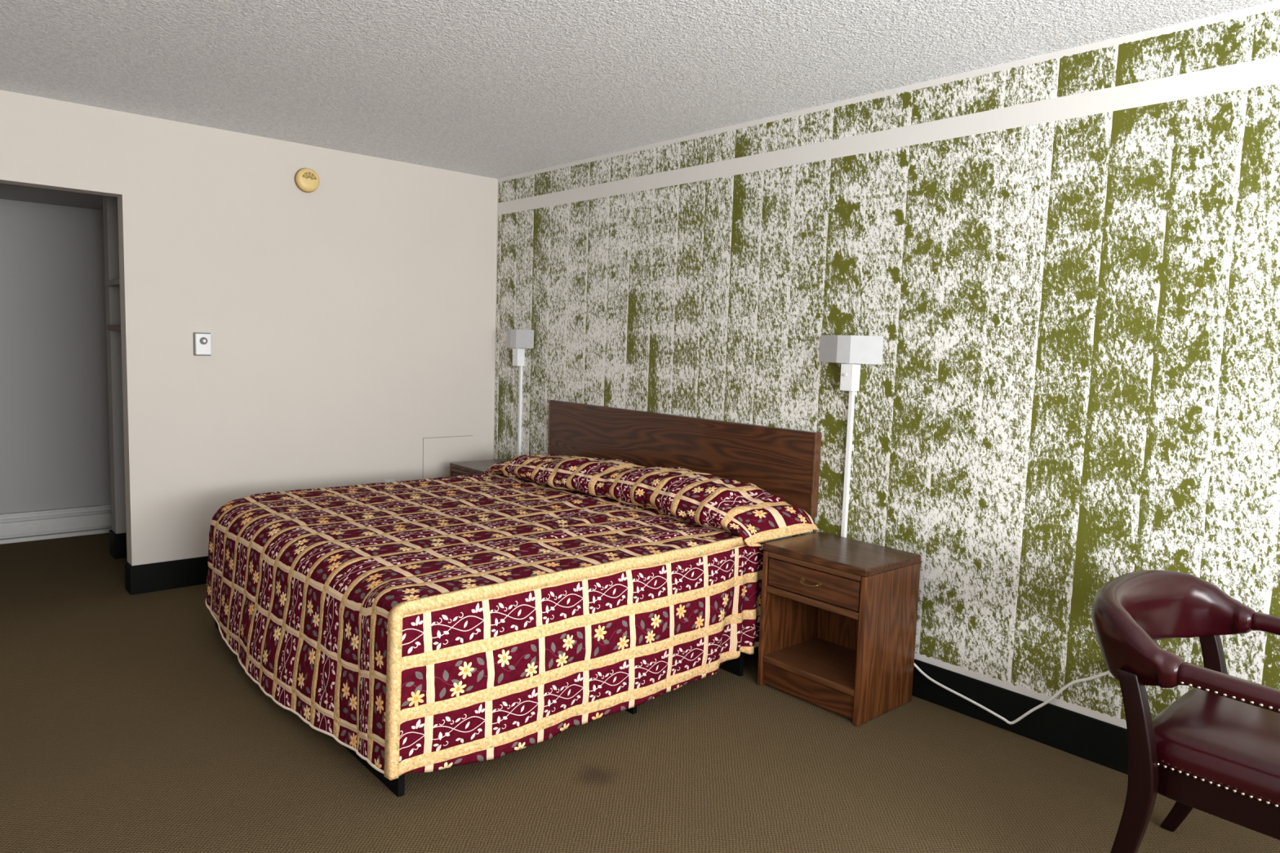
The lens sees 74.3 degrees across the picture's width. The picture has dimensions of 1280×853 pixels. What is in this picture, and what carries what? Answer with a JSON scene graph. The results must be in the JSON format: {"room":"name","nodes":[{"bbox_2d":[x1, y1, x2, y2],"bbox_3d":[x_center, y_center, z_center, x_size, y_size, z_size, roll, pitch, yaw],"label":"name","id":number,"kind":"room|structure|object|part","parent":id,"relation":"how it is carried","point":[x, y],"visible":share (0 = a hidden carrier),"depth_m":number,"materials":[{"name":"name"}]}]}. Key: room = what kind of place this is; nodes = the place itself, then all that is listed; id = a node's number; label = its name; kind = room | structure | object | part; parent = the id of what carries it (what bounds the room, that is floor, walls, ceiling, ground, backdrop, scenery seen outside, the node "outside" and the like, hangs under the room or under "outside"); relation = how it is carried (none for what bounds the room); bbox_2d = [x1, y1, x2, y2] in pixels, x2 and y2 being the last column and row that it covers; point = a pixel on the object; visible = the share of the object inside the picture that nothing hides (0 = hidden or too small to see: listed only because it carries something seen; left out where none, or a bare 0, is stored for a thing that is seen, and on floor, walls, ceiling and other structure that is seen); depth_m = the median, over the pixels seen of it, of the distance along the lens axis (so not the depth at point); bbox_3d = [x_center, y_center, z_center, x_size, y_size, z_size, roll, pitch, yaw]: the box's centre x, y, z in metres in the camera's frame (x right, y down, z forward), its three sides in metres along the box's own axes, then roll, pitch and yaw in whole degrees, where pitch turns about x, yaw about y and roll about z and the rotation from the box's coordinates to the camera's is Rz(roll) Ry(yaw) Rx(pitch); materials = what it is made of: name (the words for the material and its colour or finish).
{"room":"hotel room","nodes":[
{"label":"hotel room","id":0,"kind":"room"},
{"bbox_2d":[0,182,103,209],"bbox_3d":[-3.372,-1.385,4.726,2.640,0.100,1.650,-3,7,-42],"label":"ceiling","id":1,"kind":"structure","parent":0,"point":[7,191],"depth_m":5.03,"materials":[{"name":"paint"}]},
{"bbox_2d":[0,199,111,513],"bbox_3d":[-3.915,-0.393,5.398,2.400,2.240,0.120,-3,7,-42],"label":"wall","id":2,"kind":"structure","parent":0,"point":[55,426],"depth_m":5.43,"materials":[{"name":"paint"}]},
{"bbox_2d":[0,504,111,544],"bbox_3d":[-4.070,0.647,5.273,1.880,0.185,0.058,-3,7,-42],"label":"baseboard heater","id":3,"kind":"object","parent":2,"relation":"attached to","point":[46,524],"visible":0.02,"depth_m":5.49,"materials":[{"name":"metal"}]},
{"bbox_2d":[102,195,127,559],"bbox_3d":[-2.813,-0.295,5.291,0.902,2.140,0.144,-3,7,-42],"label":"wall","id":4,"kind":"structure","parent":0,"point":[110,220],"depth_m":4.98,"materials":[{"name":"paint"}]},
{"bbox_2d":[106,279,119,286],"bbox_3d":[-2.678,-0.805,4.789,0.485,0.030,0.703,-3,7,-42],"label":"closet shelf","id":5,"kind":"object","parent":4,"relation":"attached to","point":[116,282],"visible":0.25,"depth_m":4.75,"materials":[{"name":"paint"}]},
{"bbox_2d":[106,324,120,330],"bbox_3d":[-2.858,-0.544,4.662,0.033,0.030,0.703,-3,7,-42],"label":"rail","id":6,"kind":"object","parent":4,"relation":"attached to","point":[113,327],"visible":0.49,"depth_m":4.76,"materials":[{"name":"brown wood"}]},
{"bbox_2d":[0,89,497,565],"bbox_3d":[-2.556,-0.350,4.395,4.340,2.440,0.120,-3,7,-42],"label":"wall","id":7,"kind":"structure","parent":0,"point":[350,321],"depth_m":4.71,"materials":[{"name":"paint"}]},
{"bbox_2d":[124,555,208,595],"bbox_3d":[-1.870,0.750,5.140,2.175,0.152,0.132,-3,7,-42],"label":"baseboard","id":8,"kind":"structure","parent":7,"relation":"attached to","point":[163,575],"depth_m":4.48,"materials":[{"name":"black plastic"}]},
{"bbox_2d":[193,332,211,355],"bbox_3d":[-2.319,-0.437,4.481,0.084,0.122,0.050,-3,7,-42],"label":"thermostat","id":9,"kind":"object","parent":7,"relation":"attached to","point":[202,341],"visible":1,"depth_m":4.47,"materials":[{"name":"white plastic"}]},
{"bbox_2d":[294,168,319,192],"bbox_3d":[-1.873,-1.390,4.760,0.134,0.134,0.046,-3,7,-42],"label":"smoke detector","id":10,"kind":"object","parent":7,"relation":"attached to","point":[306,180],"visible":1,"depth_m":4.74,"materials":[{"name":"plastic"}]},
{"bbox_2d":[422,435,472,479],"bbox_3d":[-1.262,0.284,5.549,0.364,0.439,0.003,-3,7,-42],"label":"access panel","id":11,"kind":"object","parent":7,"relation":"attached to","point":[438,452],"visible":0.59,"depth_m":5.52,"materials":[{"name":"paint"}]},
{"bbox_2d":[0,533,1279,852],"bbox_3d":[-0.817,1.159,2.525,4.340,0.080,8.790,-3,7,-42],"label":"floor","id":12,"kind":"structure","parent":0,"point":[129,723],"depth_m":2.72,"materials":[{"name":"brown carpet"}]},
{"bbox_2d":[449,458,507,476],"bbox_3d":[-0.919,0.542,5.305,0.403,0.597,0.490,-3,7,-42],"label":"nightstand","id":13,"kind":"object","parent":12,"relation":"on","point":[477,467],"visible":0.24,"depth_m":5.27,"materials":[{"name":"brown wood"}]},
{"bbox_3d":[-1.066,0.534,5.485,0.380,0.567,0.024,-3,7,-42],"label":"panel","id":14,"kind":"part","parent":13,"relation":"part of","materials":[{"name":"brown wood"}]},
{"bbox_3d":[-1.036,0.363,5.177,0.020,0.111,0.430,-3,7,-42],"label":"drawer","id":15,"kind":"part","parent":13,"relation":"part of","materials":[{"name":"brown wood"}]},
{"bbox_3d":[-1.039,0.365,5.175,0.019,0.167,0.438,-3,7,-42],"label":"rail","id":16,"kind":"part","parent":13,"relation":"part of","materials":[{"name":"brown wood"}]},
{"bbox_2d":[214,479,792,797],"bbox_3d":[-0.643,0.707,3.855,1.900,0.570,1.920,-3,7,-42],"label":"bed","id":17,"kind":"object","parent":12,"relation":"on","point":[735,666],"visible":0.1,"depth_m":2.80,"materials":[{"name":"black metal"}]},
{"bbox_3d":[-1.350,0.934,3.249,0.022,0.190,1.905,-3,7,-42],"label":"panel","id":18,"kind":"part","parent":17,"relation":"part of","materials":[{"name":"red fabric"}]},
{"bbox_2d":[205,453,818,780],"bbox_3d":[-0.660,0.574,3.801,2.028,0.744,2.080,-3,7,-42],"label":"bedspread","id":19,"kind":"object","parent":17,"relation":"on","point":[428,624],"visible":0.99,"depth_m":3.03,"materials":[{"name":"fabric"}]},
{"bbox_3d":[-0.647,0.896,3.873,0.022,0.190,1.905,-3,7,-42],"label":"panel","id":20,"kind":"part","parent":17,"relation":"part of","materials":[{"name":"black metal"}]},
{"bbox_3d":[-0.631,0.528,3.842,1.885,0.210,1.920,-3,7,-42],"label":"mattress","id":21,"kind":"part","parent":17,"relation":"part of","materials":[{"name":"fabric"}]},
{"bbox_3d":[-0.198,0.872,4.270,0.022,0.190,1.905,-3,7,-42],"label":"panel","id":22,"kind":"part","parent":17,"relation":"part of","materials":[{"name":"black metal"}]},
{"bbox_2d":[756,532,920,726],"bbox_3d":[0.787,0.786,3.396,0.403,0.597,0.490,-3,7,-42],"label":"nightstand","id":23,"kind":"object","parent":12,"relation":"on","point":[838,615],"visible":1,"depth_m":3.29,"materials":[{"name":"brown wood"}]},
{"bbox_3d":[0.640,0.779,3.576,0.380,0.567,0.024,-3,7,-42],"label":"panel","id":24,"kind":"part","parent":23,"relation":"part of","materials":[{"name":"brown wood"}]},
{"bbox_2d":[763,637,856,696],"bbox_3d":[0.785,0.964,3.416,0.365,0.024,0.438,-3,7,-42],"label":"shelf","id":25,"kind":"object","parent":23,"relation":"attached to","point":[828,664],"depth_m":3.41,"materials":[{"name":"brown wood"}]},
{"bbox_3d":[0.652,0.606,3.252,0.027,0.017,0.088,-3,7,-42],"label":"handle","id":26,"kind":"part","parent":23,"relation":"part of","materials":[{"name":"gold metal"}]},
{"bbox_3d":[0.667,0.609,3.266,0.019,0.167,0.438,-3,7,-42],"label":"rail","id":27,"kind":"part","parent":23,"relation":"part of","materials":[{"name":"brown wood"}]},
{"bbox_3d":[0.669,0.607,3.268,0.020,0.111,0.430,-3,7,-42],"label":"drawer","id":28,"kind":"part","parent":23,"relation":"part of","materials":[{"name":"brown wood"}]},
{"bbox_3d":[0.931,0.784,3.524,0.010,0.547,0.438,-3,7,-42],"label":"panel","id":29,"kind":"part","parent":23,"relation":"part of","materials":[{"name":"brown wood"}]},
{"bbox_3d":[0.947,0.823,3.231,0.380,0.567,0.024,-3,7,-42],"label":"panel","id":30,"kind":"part","parent":23,"relation":"part of","materials":[{"name":"brown wood"}]},
{"bbox_2d":[1091,569,1279,852],"bbox_3d":[1.500,0.835,2.139,0.703,0.794,0.643,-3,7,-42],"label":"chair","id":31,"kind":"object","parent":12,"relation":"on","point":[1215,750],"visible":1,"depth_m":2.02,"materials":[{"name":"red leather"}]},
{"bbox_3d":[1.176,0.907,2.056,0.051,0.645,0.136,-3,7,-42],"label":"leg","id":32,"kind":"part","parent":31,"relation":"part of","materials":[{"name":"brown wood"}]},
{"bbox_3d":[1.390,0.523,2.245,0.700,0.203,0.278,-3,7,-42],"label":"backrest","id":33,"kind":"part","parent":31,"relation":"part of","materials":[{"name":"red leather"}]},
{"bbox_3d":[1.625,0.882,2.454,0.051,0.645,0.136,-3,7,-42],"label":"leg","id":34,"kind":"part","parent":31,"relation":"part of","materials":[{"name":"brown wood"}]},
{"bbox_2d":[1151,688,1279,808],"bbox_3d":[1.557,0.777,2.071,0.541,0.090,0.475,-3,7,-42],"label":"seat cushion","id":35,"kind":"object","parent":31,"relation":"on","point":[1222,745],"depth_m":1.99,"materials":[{"name":"red leather"}]},
{"bbox_3d":[1.354,0.825,1.895,0.008,0.009,0.349,-3,7,-42],"label":"seat nailhead trim","id":36,"kind":"part","parent":31,"relation":"part of","materials":[{"name":"silver metal"}]},
{"bbox_3d":[1.554,0.857,2.079,0.524,0.074,0.460,-3,7,-42],"label":"seat frame","id":37,"kind":"part","parent":31,"relation":"part of","materials":[{"name":"brown wood"}]},
{"bbox_3d":[1.349,0.583,1.830,0.061,0.056,0.316,-3,8,-43],"label":"armrest","id":38,"kind":"part","parent":31,"relation":"part of","materials":[{"name":"red leather"}]},
{"bbox_3d":[1.325,0.596,1.814,0.008,0.009,0.289,-3,7,-42],"label":"nailhead trim","id":39,"kind":"part","parent":31,"relation":"part of","materials":[{"name":"silver metal"}]},
{"bbox_3d":[1.810,0.559,2.238,0.061,0.056,0.316,-3,7,-40],"label":"armrest","id":40,"kind":"part","parent":31,"relation":"part of","materials":[{"name":"red leather"}]},
{"bbox_2d":[0,0,1279,178],"bbox_3d":[-0.186,-1.280,1.665,4.340,0.100,7.140,-3,7,-42],"label":"ceiling","id":41,"kind":"structure","parent":0,"point":[496,89],"depth_m":3.18,"materials":[{"name":"white paint"}]},
{"bbox_2d":[493,0,1279,728],"bbox_3d":[1.349,-0.101,3.188,0.120,2.440,6.900,-3,7,-42],"label":"wall","id":42,"kind":"structure","parent":0,"point":[1065,264],"depth_m":3.13,"materials":[{"name":"paper"}]},
{"bbox_2d":[506,328,533,456],"bbox_3d":[-0.818,0.017,5.500,0.066,1.290,0.315,-3,7,-42],"label":"wall lamp","id":43,"kind":"object","parent":42,"relation":"attached to","point":[516,339],"visible":0.89,"depth_m":5.42,"materials":[{"name":"white metal"}]},
{"bbox_3d":[-0.798,-0.566,5.443,0.056,0.117,0.315,-3,7,-42],"label":"lamp shade","id":44,"kind":"part","parent":43,"relation":"part of","materials":[{"name":"white fabric"}]},
{"bbox_3d":[-0.787,0.134,5.509,0.017,1.057,0.022,-3,7,-42],"label":"cord","id":45,"kind":"part","parent":43,"relation":"part of","materials":[{"name":"white plastic"}]},
{"bbox_2d":[547,400,822,518],"bbox_3d":[0.115,0.120,4.471,0.042,0.381,2.007,-3,7,-42],"label":"headboard","id":46,"kind":"object","parent":42,"relation":"attached to","point":[783,463],"visible":0.72,"depth_m":4.24,"materials":[{"name":"brown wood"}]},
{"bbox_2d":[818,334,883,537],"bbox_3d":[0.853,0.256,3.629,0.066,1.290,0.315,-3,7,-42],"label":"wall lamp","id":47,"kind":"object","parent":42,"relation":"attached to","point":[846,350],"visible":0.91,"depth_m":3.56,"materials":[{"name":"white metal"}]},
{"bbox_3d":[0.884,0.374,3.638,0.017,1.057,0.022,-3,7,-42],"label":"cord","id":48,"kind":"part","parent":47,"relation":"part of","materials":[{"name":"white plastic"}]},
{"bbox_3d":[0.874,-0.327,3.572,0.056,0.117,0.315,-3,7,-42],"label":"lamp shade","id":49,"kind":"part","parent":47,"relation":"part of","materials":[{"name":"white fabric"}]},
{"bbox_2d":[913,663,1110,724],"bbox_3d":[1.310,0.922,3.165,0.030,0.337,0.880,-3,7,-42],"label":"power cord","id":50,"kind":"object","parent":42,"relation":"attached to","point":[915,665],"visible":0.76,"depth_m":3.08,"materials":[{"name":"white plastic"}]},
{"bbox_2d":[911,658,1128,774],"bbox_3d":[1.266,1.040,3.251,0.012,0.152,6.888,-3,7,-42],"label":"baseboard","id":51,"kind":"structure","parent":42,"relation":"attached to","point":[1102,743],"depth_m":3.07,"materials":[{"name":"black plastic"}]}
]}

